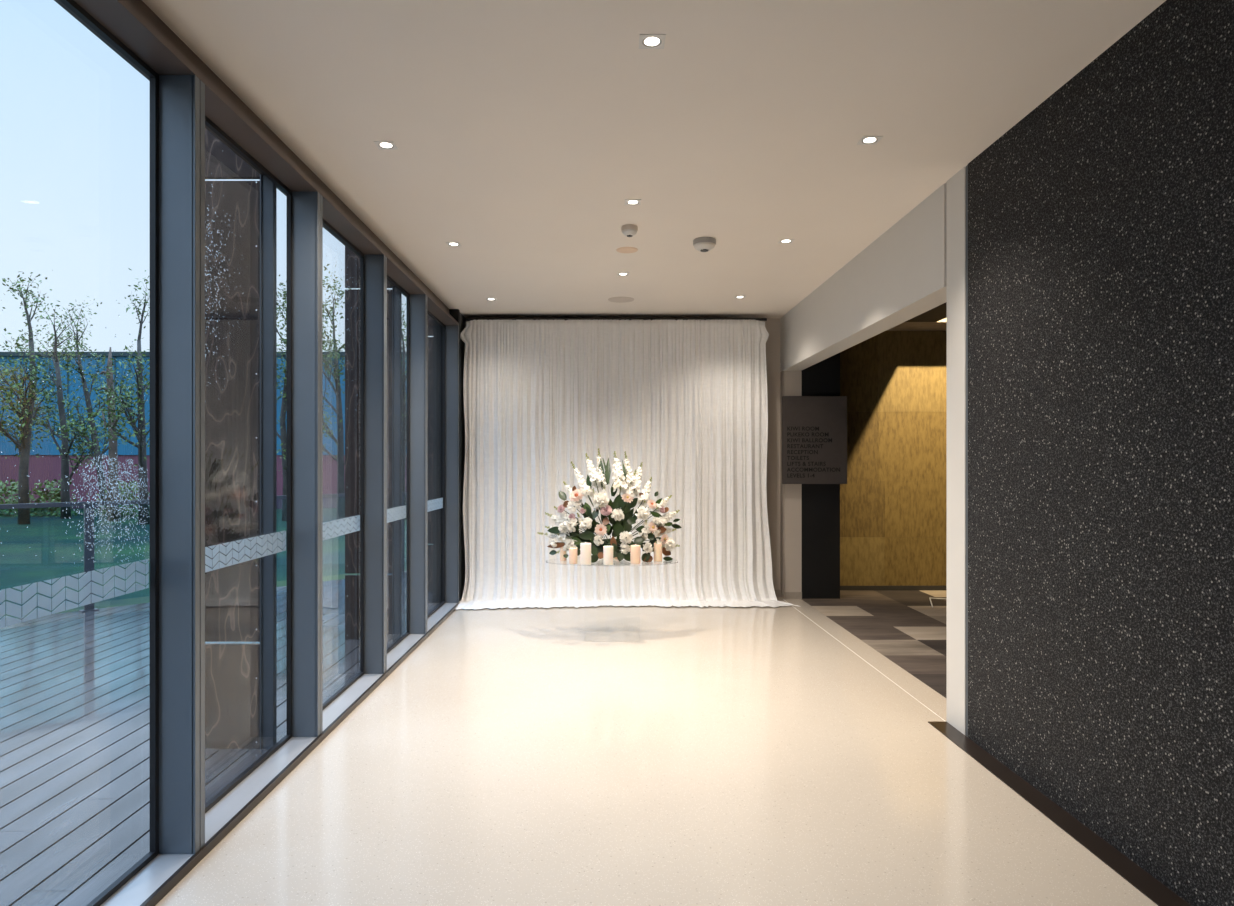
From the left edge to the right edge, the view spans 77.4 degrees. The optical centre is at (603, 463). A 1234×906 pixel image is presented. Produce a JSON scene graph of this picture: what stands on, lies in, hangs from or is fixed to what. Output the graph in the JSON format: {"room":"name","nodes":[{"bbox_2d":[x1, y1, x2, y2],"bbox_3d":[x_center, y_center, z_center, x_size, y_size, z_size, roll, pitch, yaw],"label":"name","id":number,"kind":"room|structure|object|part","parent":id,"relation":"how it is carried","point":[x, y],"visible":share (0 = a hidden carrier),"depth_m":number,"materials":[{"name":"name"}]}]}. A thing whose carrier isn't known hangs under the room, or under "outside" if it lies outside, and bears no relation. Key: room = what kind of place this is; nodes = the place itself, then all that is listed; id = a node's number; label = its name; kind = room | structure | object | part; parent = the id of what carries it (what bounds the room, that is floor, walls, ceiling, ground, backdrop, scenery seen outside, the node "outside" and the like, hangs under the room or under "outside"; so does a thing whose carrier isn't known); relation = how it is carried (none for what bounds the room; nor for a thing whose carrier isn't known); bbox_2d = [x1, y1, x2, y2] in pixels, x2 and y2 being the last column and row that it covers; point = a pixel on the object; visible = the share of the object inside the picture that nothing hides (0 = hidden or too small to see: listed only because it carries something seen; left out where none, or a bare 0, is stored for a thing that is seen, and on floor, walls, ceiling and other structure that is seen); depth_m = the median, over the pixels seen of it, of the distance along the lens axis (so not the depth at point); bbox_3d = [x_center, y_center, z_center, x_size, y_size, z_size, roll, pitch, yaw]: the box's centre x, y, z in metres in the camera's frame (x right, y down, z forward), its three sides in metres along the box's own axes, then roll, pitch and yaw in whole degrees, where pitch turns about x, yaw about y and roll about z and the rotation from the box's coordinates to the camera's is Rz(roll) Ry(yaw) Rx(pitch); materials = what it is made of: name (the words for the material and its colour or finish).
{"room":"building lobby","nodes":[
{"label":"building lobby","id":0,"kind":"room"},
{"bbox_2d":[0,300,149,572],"bbox_3d":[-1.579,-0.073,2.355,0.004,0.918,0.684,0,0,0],"label":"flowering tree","id":1,"kind":"object","parent":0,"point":[108,463],"visible":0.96,"depth_m":2.46,"materials":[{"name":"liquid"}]},
{"bbox_2d":[433,309,465,605],"bbox_3d":[-1.538,-0.040,7.746,0.244,3.040,0.488,0,0,0],"label":"wall","id":2,"kind":"structure","parent":0,"point":[455,313],"depth_m":7.50,"materials":[{"name":"metal"}]},
{"bbox_2d":[54,0,458,325],"bbox_3d":[-1.536,-1.478,2.995,0.249,0.265,9.990,0,0,0],"label":"trim","id":3,"kind":"structure","parent":2,"relation":"attached to","point":[132,22],"depth_m":3.11,"materials":[{"name":"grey metal"}]},
{"bbox_2d":[100,603,456,905],"bbox_3d":[-1.482,1.414,2.751,0.153,0.132,9.502,0,0,0],"label":"window sill","id":4,"kind":"structure","parent":2,"relation":"attached to","point":[157,871],"depth_m":3.19,"materials":[{"name":"metal"}]},
{"bbox_2d":[0,0,204,905],"bbox_3d":[-1.494,-0.007,2.136,0.167,2.776,1.179,0,0,0],"label":"window","id":5,"kind":"structure","parent":4,"relation":"on","point":[177,102],"depth_m":2.66,"materials":[{"name":"metal"}]},
{"bbox_2d":[205,116,322,812],"bbox_3d":[-1.494,-0.007,3.280,0.167,2.776,1.171,0,0,0],"label":"window","id":6,"kind":"structure","parent":4,"relation":"on","point":[304,209],"depth_m":3.80,"materials":[{"name":"metal"}]},
{"bbox_2d":[205,150,259,398],"bbox_3d":[-1.579,-0.748,3.289,0.005,1.105,0.502,0,0,0],"label":"rain spray","id":7,"kind":"object","parent":6,"relation":"attached to","point":[222,150],"visible":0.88,"depth_m":3.13,"materials":[{"name":"liquid"}]},
{"bbox_2d":[323,219,386,709],"bbox_3d":[-1.494,-0.007,4.423,0.167,2.776,1.176,0,0,0],"label":"window","id":8,"kind":"structure","parent":4,"relation":"on","point":[372,523],"depth_m":4.95,"materials":[{"name":"metal"}]},
{"bbox_2d":[326,252,358,464],"bbox_3d":[-1.579,-0.507,4.699,0.004,1.877,0.651,0,0,0],"label":"rain spray","id":9,"kind":"object","parent":8,"relation":"attached to","point":[351,252],"visible":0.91,"depth_m":4.63,"materials":[{"name":"liquid"}]},
{"bbox_2d":[387,275,426,653],"bbox_3d":[-1.494,-0.007,5.573,0.167,2.776,1.186,0,0,0],"label":"window","id":10,"kind":"structure","parent":4,"relation":"on","point":[416,303],"depth_m":6.10,"materials":[{"name":"metal"}]},
{"bbox_2d":[140,602,459,905],"bbox_3d":[-1.408,1.363,2.751,0.014,0.033,9.502,0,0,0],"label":"baseboard","id":11,"kind":"structure","parent":2,"relation":"attached to","point":[174,879],"depth_m":3.19,"materials":[{"name":"grey metal"}]},
{"bbox_2d":[427,310,458,618],"bbox_3d":[-1.494,-0.007,6.821,0.167,2.776,1.371,0,0,0],"label":"window","id":12,"kind":"structure","parent":2,"relation":"in","point":[449,502],"depth_m":7.48,"materials":[{"name":"metal"}]},
{"bbox_2d":[466,318,779,589],"bbox_3d":[0.120,-0.065,8.065,3.480,3.090,0.150,0,0,0],"label":"wall","id":13,"kind":"structure","parent":0,"point":[772,325],"depth_m":7.99,"materials":[{"name":"beige paint"}]},
{"bbox_2d":[774,590,780,596],"bbox_3d":[1.518,1.343,7.984,0.636,0.075,0.012,0,0,0],"label":"baseboard","id":14,"kind":"structure","parent":13,"relation":"attached to","point":[777,592],"depth_m":7.98,"materials":[{"name":"stone"}]},
{"bbox_2d":[780,371,801,598],"bbox_3d":[1.929,0.213,7.935,0.191,2.334,0.110,0,0,0],"label":"jamb","id":15,"kind":"structure","parent":13,"relation":"attached to","point":[790,381],"depth_m":7.88,"materials":[{"name":"beige paint"}]},
{"bbox_2d":[785,592,801,598],"bbox_3d":[1.940,1.345,7.876,0.175,0.070,0.008,0,0,0],"label":"baseboard","id":16,"kind":"object","parent":13,"relation":"attached to","point":[788,595],"visible":1,"depth_m":7.87,"materials":[{"name":"stone"}]},
{"bbox_2d":[782,396,846,483],"bbox_3d":[2.141,-0.243,7.839,0.653,0.891,0.082,0,0,0],"label":"sign","id":17,"kind":"object","parent":13,"relation":"attached to","point":[814,428],"visible":1,"depth_m":7.80,"materials":[{"name":"metal"}]},
{"bbox_2d":[780,182,946,371],"bbox_3d":[1.929,-1.242,6.053,0.195,0.576,3.875,0,0,0],"label":"bulkhead","id":18,"kind":"object","parent":13,"relation":"attached to","point":[901,276],"depth_m":5.19,"materials":[{"name":"beige paint"}]},
{"bbox_2d":[142,0,1165,317],"bbox_3d":[0.167,-1.585,3.045,3.341,0.150,10.090,0,0,0],"label":"ceiling","id":19,"kind":"structure","parent":0,"point":[522,131],"depth_m":3.38,"materials":[{"name":"paint"}]},
{"bbox_2d":[373,141,397,149],"bbox_3d":[-1.030,-1.508,3.645,0.092,0.003,0.092,0,0,0],"label":"recessed light","id":20,"kind":"object","parent":19,"relation":"in","point":[382,145],"visible":1,"depth_m":3.64,"materials":[{"name":"white"}]},
{"bbox_2d":[446,242,460,245],"bbox_3d":[-1.030,-1.508,5.285,0.092,0.003,0.092,0,0,0],"label":"recessed light","id":21,"kind":"object","parent":19,"relation":"in","point":[447,243],"visible":1,"depth_m":5.28,"materials":[{"name":"white"}]},
{"bbox_2d":[465,318,766,320],"bbox_3d":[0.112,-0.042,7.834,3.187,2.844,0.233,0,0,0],"label":"rail","id":22,"kind":"object","parent":19,"relation":"attached to","point":[466,319],"visible":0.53,"depth_m":7.72,"materials":[{"name":"black metal"}]},
{"bbox_2d":[456,319,797,609],"bbox_3d":[0.208,-0.038,7.504,3.379,2.819,0.510,0,0,0],"label":"curtain","id":23,"kind":"object","parent":22,"relation":"hanging from","point":[686,400],"visible":0.88,"depth_m":7.68,"materials":[{"name":"white fabric"}]},
{"bbox_2d":[608,297,633,302],"bbox_3d":[0.160,-1.507,7.070,0.244,0.006,0.244,0,0,0],"label":"ceiling speaker","id":24,"kind":"object","parent":19,"relation":"attached to","point":[613,299],"visible":1,"depth_m":7.04},
{"bbox_2d":[617,273,628,275],"bbox_3d":[0.155,-1.508,6.120,0.092,0.003,0.092,0,0,0],"label":"recessed light","id":25,"kind":"object","parent":19,"relation":"in","point":[618,274],"visible":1,"depth_m":6.12,"materials":[{"name":"white"}]},
{"bbox_2d":[616,247,637,252],"bbox_3d":[0.165,-1.507,5.430,0.154,0.006,0.154,0,0,0],"label":"disc","id":26,"kind":"object","parent":19,"relation":"attached to","point":[621,249],"visible":1,"depth_m":5.42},
{"bbox_2d":[621,224,637,236],"bbox_3d":[0.165,-1.479,4.900,0.104,0.062,0.104,0,0,0],"label":"smoke detector","id":27,"kind":"object","parent":19,"relation":"attached to","point":[629,230],"visible":1,"depth_m":4.86,"materials":[{"name":"white plastic"}]},
{"bbox_2d":[625,199,640,204],"bbox_3d":[0.168,-1.508,4.438,0.092,0.003,0.092,0,0,0],"label":"recessed light","id":28,"kind":"object","parent":19,"relation":"in","point":[627,201],"visible":1,"depth_m":4.43,"materials":[{"name":"white"}]},
{"bbox_2d":[639,34,665,48],"bbox_3d":[0.172,-1.508,2.750,0.092,0.003,0.092,0,0,0],"label":"recessed light","id":29,"kind":"object","parent":19,"relation":"in","point":[646,41],"visible":1,"depth_m":2.75,"materials":[{"name":"white"}]},
{"bbox_2d":[693,237,715,251],"bbox_3d":[0.679,-1.472,5.190,0.154,0.075,0.154,0,0,0],"label":"smoke detector","id":30,"kind":"object","parent":19,"relation":"attached to","point":[702,244],"visible":1,"depth_m":5.14,"materials":[{"name":"white plastic"}]},
{"bbox_2d":[778,239,794,242],"bbox_3d":[1.235,-1.508,5.214,0.092,0.003,0.092,0,0,0],"label":"recessed light","id":31,"kind":"object","parent":19,"relation":"in","point":[781,240],"visible":1,"depth_m":5.20,"materials":[{"name":"white"}]},
{"bbox_2d":[857,136,882,144],"bbox_3d":[1.240,-1.508,3.589,0.092,0.003,0.092,0,0,0],"label":"recessed light","id":32,"kind":"object","parent":19,"relation":"in","point":[865,140],"visible":1,"depth_m":3.59,"materials":[{"name":"white"}]},
{"bbox_2d":[155,597,1157,905],"bbox_3d":[0.293,1.440,3.045,3.448,0.120,10.090,0,0,0],"label":"floor","id":33,"kind":"structure","parent":0,"point":[726,755],"depth_m":3.26,"materials":[{"name":"beige stone"}]},
{"bbox_2d":[585,564,639,639],"bbox_3d":[0.067,1.077,6.160,1.060,0.607,0.540,0,0,0],"label":"display stand","id":34,"kind":"object","parent":33,"relation":"on","point":[638,565],"visible":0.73,"depth_m":6.06,"materials":[{"name":"clear plastic"}]},
{"bbox_2d":[560,547,565,560],"bbox_3d":[-0.324,0.717,6.168,0.052,0.111,0.052,0,0,0],"label":"candle","id":35,"kind":"object","parent":34,"relation":"on","point":[562,558],"visible":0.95,"depth_m":6.14,"materials":[{"name":"wax"}]},
{"bbox_2d":[569,548,576,563],"bbox_3d":[-0.237,0.712,5.988,0.065,0.123,0.065,0,0,0],"label":"candle","id":36,"kind":"object","parent":34,"relation":"on","point":[572,551],"visible":1,"depth_m":5.96,"materials":[{"name":"wax"}]},
{"bbox_2d":[580,543,590,564],"bbox_3d":[-0.139,0.691,5.958,0.084,0.163,0.084,0,0,0],"label":"candle","id":37,"kind":"object","parent":34,"relation":"on","point":[585,548],"visible":1,"depth_m":5.92,"materials":[{"name":"beige wax"}]},
{"bbox_3d":[-0.145,1.081,6.180,0.006,0.597,0.368,0,0,0],"label":"panel","id":38,"kind":"part","parent":34,"relation":"part of","materials":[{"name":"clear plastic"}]},
{"bbox_2d":[603,546,612,564],"bbox_3d":[0.035,0.702,5.940,0.077,0.142,0.077,0,0,0],"label":"candle","id":39,"kind":"object","parent":34,"relation":"on","point":[607,550],"visible":1,"depth_m":5.91,"materials":[{"name":"beige wax"}]},
{"bbox_2d":[537,448,681,562],"bbox_3d":[0.044,0.325,6.217,1.193,0.911,0.411,0,0,0],"label":"flower arrangement","id":40,"kind":"object","parent":34,"relation":"on","point":[614,512],"visible":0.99,"depth_m":6.15,"materials":[{"name":"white plant"}]},
{"bbox_3d":[-0.139,0.383,6.185,0.277,0.375,0.174,0,0,0],"label":"open flower","id":41,"kind":"part","parent":40,"relation":"part of","materials":[{"name":"white plant"}]},
{"bbox_3d":[-0.013,0.552,6.145,0.122,0.170,0.215,0,0,0],"label":"open flower","id":42,"kind":"part","parent":40,"relation":"part of","materials":[{"name":"pink plant"}]},
{"bbox_3d":[0.166,0.400,6.173,0.144,0.348,0.184,0,0,0],"label":"open flower","id":43,"kind":"part","parent":40,"relation":"part of","materials":[{"name":"white plant"}]},
{"bbox_3d":[0.286,0.435,6.202,0.285,0.306,0.147,0,0,0],"label":"open flower","id":44,"kind":"part","parent":40,"relation":"part of","materials":[{"name":"white plant"}]},
{"bbox_3d":[0.289,0.545,6.184,0.287,0.179,0.169,0,0,0],"label":"open flower","id":45,"kind":"part","parent":40,"relation":"part of","materials":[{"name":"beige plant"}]},
{"bbox_3d":[0.349,0.608,6.206,0.358,0.101,0.143,0,0,0],"label":"open flower","id":46,"kind":"part","parent":40,"relation":"part of","materials":[{"name":"white plant"}]},
{"bbox_2d":[630,545,639,563],"bbox_3d":[0.247,0.702,6.000,0.079,0.142,0.079,0,0,0],"label":"candle","id":47,"kind":"object","parent":34,"relation":"on","point":[634,549],"visible":1,"depth_m":5.97,"materials":[{"name":"wax"}]},
{"bbox_3d":[0.279,1.081,6.180,0.006,0.597,0.368,0,0,0],"label":"panel","id":48,"kind":"part","parent":34,"relation":"part of","materials":[{"name":"clear plastic"}]},
{"bbox_2d":[654,543,661,561],"bbox_3d":[0.433,0.700,6.136,0.067,0.147,0.067,0,0,0],"label":"candle","id":49,"kind":"object","parent":34,"relation":"on","point":[657,547],"visible":0.99,"depth_m":6.11,"materials":[{"name":"wax"}]},
{"bbox_2d":[783,599,944,720],"bbox_3d":[1.832,1.380,5.997,0.006,0.001,3.745,0,0,0],"label":"trim","id":50,"kind":"structure","parent":33,"relation":"in","point":[783,599],"depth_m":5.18,"materials":[{"name":"metal"}]},
{"bbox_2d":[801,353,839,598],"bbox_3d":[2.223,-0.120,8.242,0.395,3.000,0.715,0,0,0],"label":"pier","id":51,"kind":"object","parent":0,"point":[820,502],"visible":0.29,"depth_m":7.88,"materials":[{"name":"black paint"}]},
{"bbox_2d":[802,590,946,698],"bbox_3d":[4.208,1.440,6.050,4.383,0.121,4.900,0,0,0],"label":"carpet","id":52,"kind":"object","parent":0,"point":[903,626],"visible":0.2,"depth_m":6.62,"materials":[{"name":"carpet"}]},
{"bbox_2d":[929,598,946,606],"bbox_3d":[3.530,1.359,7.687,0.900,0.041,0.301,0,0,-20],"label":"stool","id":53,"kind":"object","parent":52,"relation":"on","point":[929,598],"visible":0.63,"depth_m":7.76,"materials":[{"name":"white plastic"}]},
{"bbox_2d":[840,331,946,585],"bbox_3d":[4.400,-0.570,8.498,4.200,3.900,0.164,0,0,0],"label":"wall","id":54,"kind":"structure","parent":0,"point":[893,500],"depth_m":8.42,"materials":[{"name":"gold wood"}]},
{"bbox_2d":[840,586,946,589],"bbox_3d":[4.410,1.355,8.409,3.980,0.050,0.018,0,0,0],"label":"baseboard","id":55,"kind":"structure","parent":54,"relation":"attached to","point":[841,587],"depth_m":8.40,"materials":[{"name":"paint"}]},
{"bbox_2d":[886,302,946,330],"bbox_3d":[4.250,-2.088,6.050,4.500,1.264,5.100,0,0,0],"label":"ceiling","id":56,"kind":"structure","parent":0,"point":[935,319],"depth_m":7.92,"materials":[{"name":"paint"}]},
{"bbox_2d":[968,0,1233,905],"bbox_3d":[1.916,-0.115,0.938,0.168,2.990,5.876,0,0,0],"label":"wall","id":57,"kind":"structure","parent":0,"point":[1101,223],"depth_m":2.73,"materials":[{"name":"black stone"}]},
{"bbox_2d":[947,165,967,736],"bbox_3d":[1.929,-0.075,3.995,0.193,2.910,0.239,0,0,0],"label":"trim","id":58,"kind":"structure","parent":57,"relation":"attached to","point":[957,185],"depth_m":3.99,"materials":[{"name":"paint"}]},
{"bbox_2d":[928,721,1191,905],"bbox_3d":[1.782,1.378,1.058,0.100,0.004,6.115,0,0,0],"label":"baseboard","id":59,"kind":"structure","parent":57,"relation":"attached to","point":[1161,895],"depth_m":2.93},
{"label":"outside","id":60,"kind":"structure","parent":0,"visible":0},
{"bbox_2d":[0,571,436,905],"bbox_3d":[-8.262,1.441,3.484,13.376,0.118,14.968,0,0,0],"label":"deck","id":61,"kind":"object","parent":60,"point":[75,686],"visible":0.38,"depth_m":3.81,"materials":[{"name":"grey wood"}]},
{"bbox_2d":[0,492,406,611],"bbox_3d":[-4.282,0.869,7.890,0.100,1.027,8.640,0,0,42],"label":"balustrade","id":62,"kind":"object","parent":61,"relation":"on","point":[88,561],"visible":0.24,"depth_m":7.24,"materials":[{"name":"grey metal"}]},
{"bbox_3d":[-4.851,0.888,7.258,0.100,0.987,0.140,0,0,42],"label":"post","id":63,"kind":"part","parent":62,"relation":"part of","materials":[{"name":"grey metal"}]},
{"bbox_3d":[-4.282,0.375,7.890,0.050,0.040,8.500,0,0,42],"label":"handrail","id":64,"kind":"part","parent":62,"relation":"part of","materials":[{"name":"grey metal"}]},
{"bbox_3d":[-2.576,0.888,9.785,0.100,0.987,0.140,0,0,42],"label":"post","id":65,"kind":"part","parent":62,"relation":"part of","materials":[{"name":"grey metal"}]},
{"bbox_2d":[205,128,276,749],"bbox_3d":[-1.820,-0.555,3.750,0.440,3.930,0.060,0,0,0],"label":"timber fin","id":66,"kind":"object","parent":61,"relation":"on","point":[240,425],"visible":0.44,"depth_m":3.74,"materials":[{"name":"brown wood"}]},
{"bbox_2d":[345,246,401,639],"bbox_3d":[-1.820,-0.555,6.080,0.440,3.930,0.060,0,0,0],"label":"timber fin","id":67,"kind":"object","parent":61,"relation":"on","point":[352,270],"visible":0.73,"depth_m":6.07,"materials":[{"name":"wood"}]},
{"bbox_2d":[427,315,432,591],"bbox_3d":[-1.820,-0.555,8.350,0.440,3.930,0.060,0,0,0],"label":"timber fin","id":68,"kind":"object","parent":61,"relation":"on","point":[429,320],"visible":0.02,"depth_m":8.34,"materials":[{"name":"wood"}]},
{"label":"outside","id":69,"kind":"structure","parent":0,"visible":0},
{"bbox_2d":[0,508,432,619],"bbox_3d":[-37.500,2.576,20.000,75.000,0.157,80.000,0,0,0],"label":"ground","id":70,"kind":"structure","parent":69,"point":[19,565],"depth_m":22.59,"materials":[{"name":"green plant"}]},
{"bbox_2d":[0,479,44,516],"bbox_3d":[-29.431,1.736,37.966,3.313,2.034,3.258,0,0,-38],"label":"shrub","id":71,"kind":"object","parent":70,"relation":"on","point":[14,484],"visible":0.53,"depth_m":37.84,"materials":[{"name":"green plant"}]},
{"bbox_2d":[0,271,74,524],"bbox_3d":[-25.206,-2.890,33.031,6.176,11.045,4.087,0,0,42],"label":"tree","id":72,"kind":"object","parent":70,"relation":"on","point":[26,414],"visible":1,"depth_m":32.83,"materials":[{"name":"green plant"}]},
{"bbox_2d":[29,479,87,516],"bbox_3d":[-27.217,1.738,38.064,2.670,1.997,3.258,0,0,-31],"label":"shrub","id":73,"kind":"object","parent":70,"relation":"on","point":[57,497],"visible":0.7,"depth_m":37.71,"materials":[{"name":"green plant"}]},
{"bbox_2d":[10,299,107,518],"bbox_3d":[-25.958,-2.568,37.202,6.090,10.416,3.300,0,0,26],"label":"tree","id":74,"kind":"object","parent":70,"relation":"on","point":[65,447],"visible":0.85,"depth_m":36.54,"materials":[{"name":"green plant"}]},
{"bbox_2d":[40,296,136,512],"bbox_3d":[-27.205,-3.027,40.563,4.103,11.326,4.750,0,0,31],"label":"tree","id":75,"kind":"object","parent":70,"relation":"on","point":[89,409],"visible":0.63,"depth_m":40.01,"materials":[{"name":"green plant"}]},
{"bbox_2d":[98,347,119,520],"bbox_3d":[-22.240,-1.345,35.000,1.260,7.950,0.480,0,0,0],"label":"trunk","id":76,"kind":"object","parent":70,"relation":"on","point":[113,445],"visible":0.55,"depth_m":34.87,"materials":[{"name":"brown plant"}]},
{"bbox_2d":[80,480,149,517],"bbox_3d":[-23.284,1.750,38.165,3.465,1.968,3.138,0,0,9],"label":"shrub","id":77,"kind":"object","parent":70,"relation":"on","point":[128,487],"visible":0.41,"depth_m":37.73,"materials":[{"name":"green plant"}]},
{"bbox_2d":[84,268,149,524],"bbox_3d":[-19.328,-2.870,32.077,3.880,11.018,5.254,0,0,-35],"label":"tree","id":78,"kind":"object","parent":70,"relation":"on","point":[141,434],"visible":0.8,"depth_m":32.63,"materials":[{"name":"green plant"}]},
{"bbox_2d":[0,352,406,508],"bbox_3d":[-24.000,-1.933,50.990,56.200,9.225,12.220,0,0,0],"label":"building","id":79,"kind":"structure","parent":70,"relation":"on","point":[47,467],"depth_m":45.00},
{"bbox_2d":[277,275,335,520],"bbox_3d":[-14.930,-3.079,35.368,5.336,11.425,3.383,0,0,27],"label":"tree","id":80,"kind":"object","parent":70,"relation":"on","point":[283,437],"visible":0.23,"depth_m":34.84,"materials":[{"name":"green plant"}]},
{"bbox_2d":[277,264,350,520],"bbox_3d":[-12.998,-3.300,34.581,6.694,11.863,4.250,0,0,0],"label":"tree","id":81,"kind":"object","parent":70,"relation":"on","point":[339,441],"visible":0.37,"depth_m":34.85,"materials":[{"name":"green plant"}]},
{"bbox_2d":[341,303,406,518],"bbox_3d":[-9.455,-2.970,36.097,5.094,11.244,3.870,0,0,0],"label":"tree","id":82,"kind":"object","parent":70,"relation":"on","point":[404,414],"visible":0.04,"depth_m":35.95,"materials":[{"name":"green plant"}]}
]}

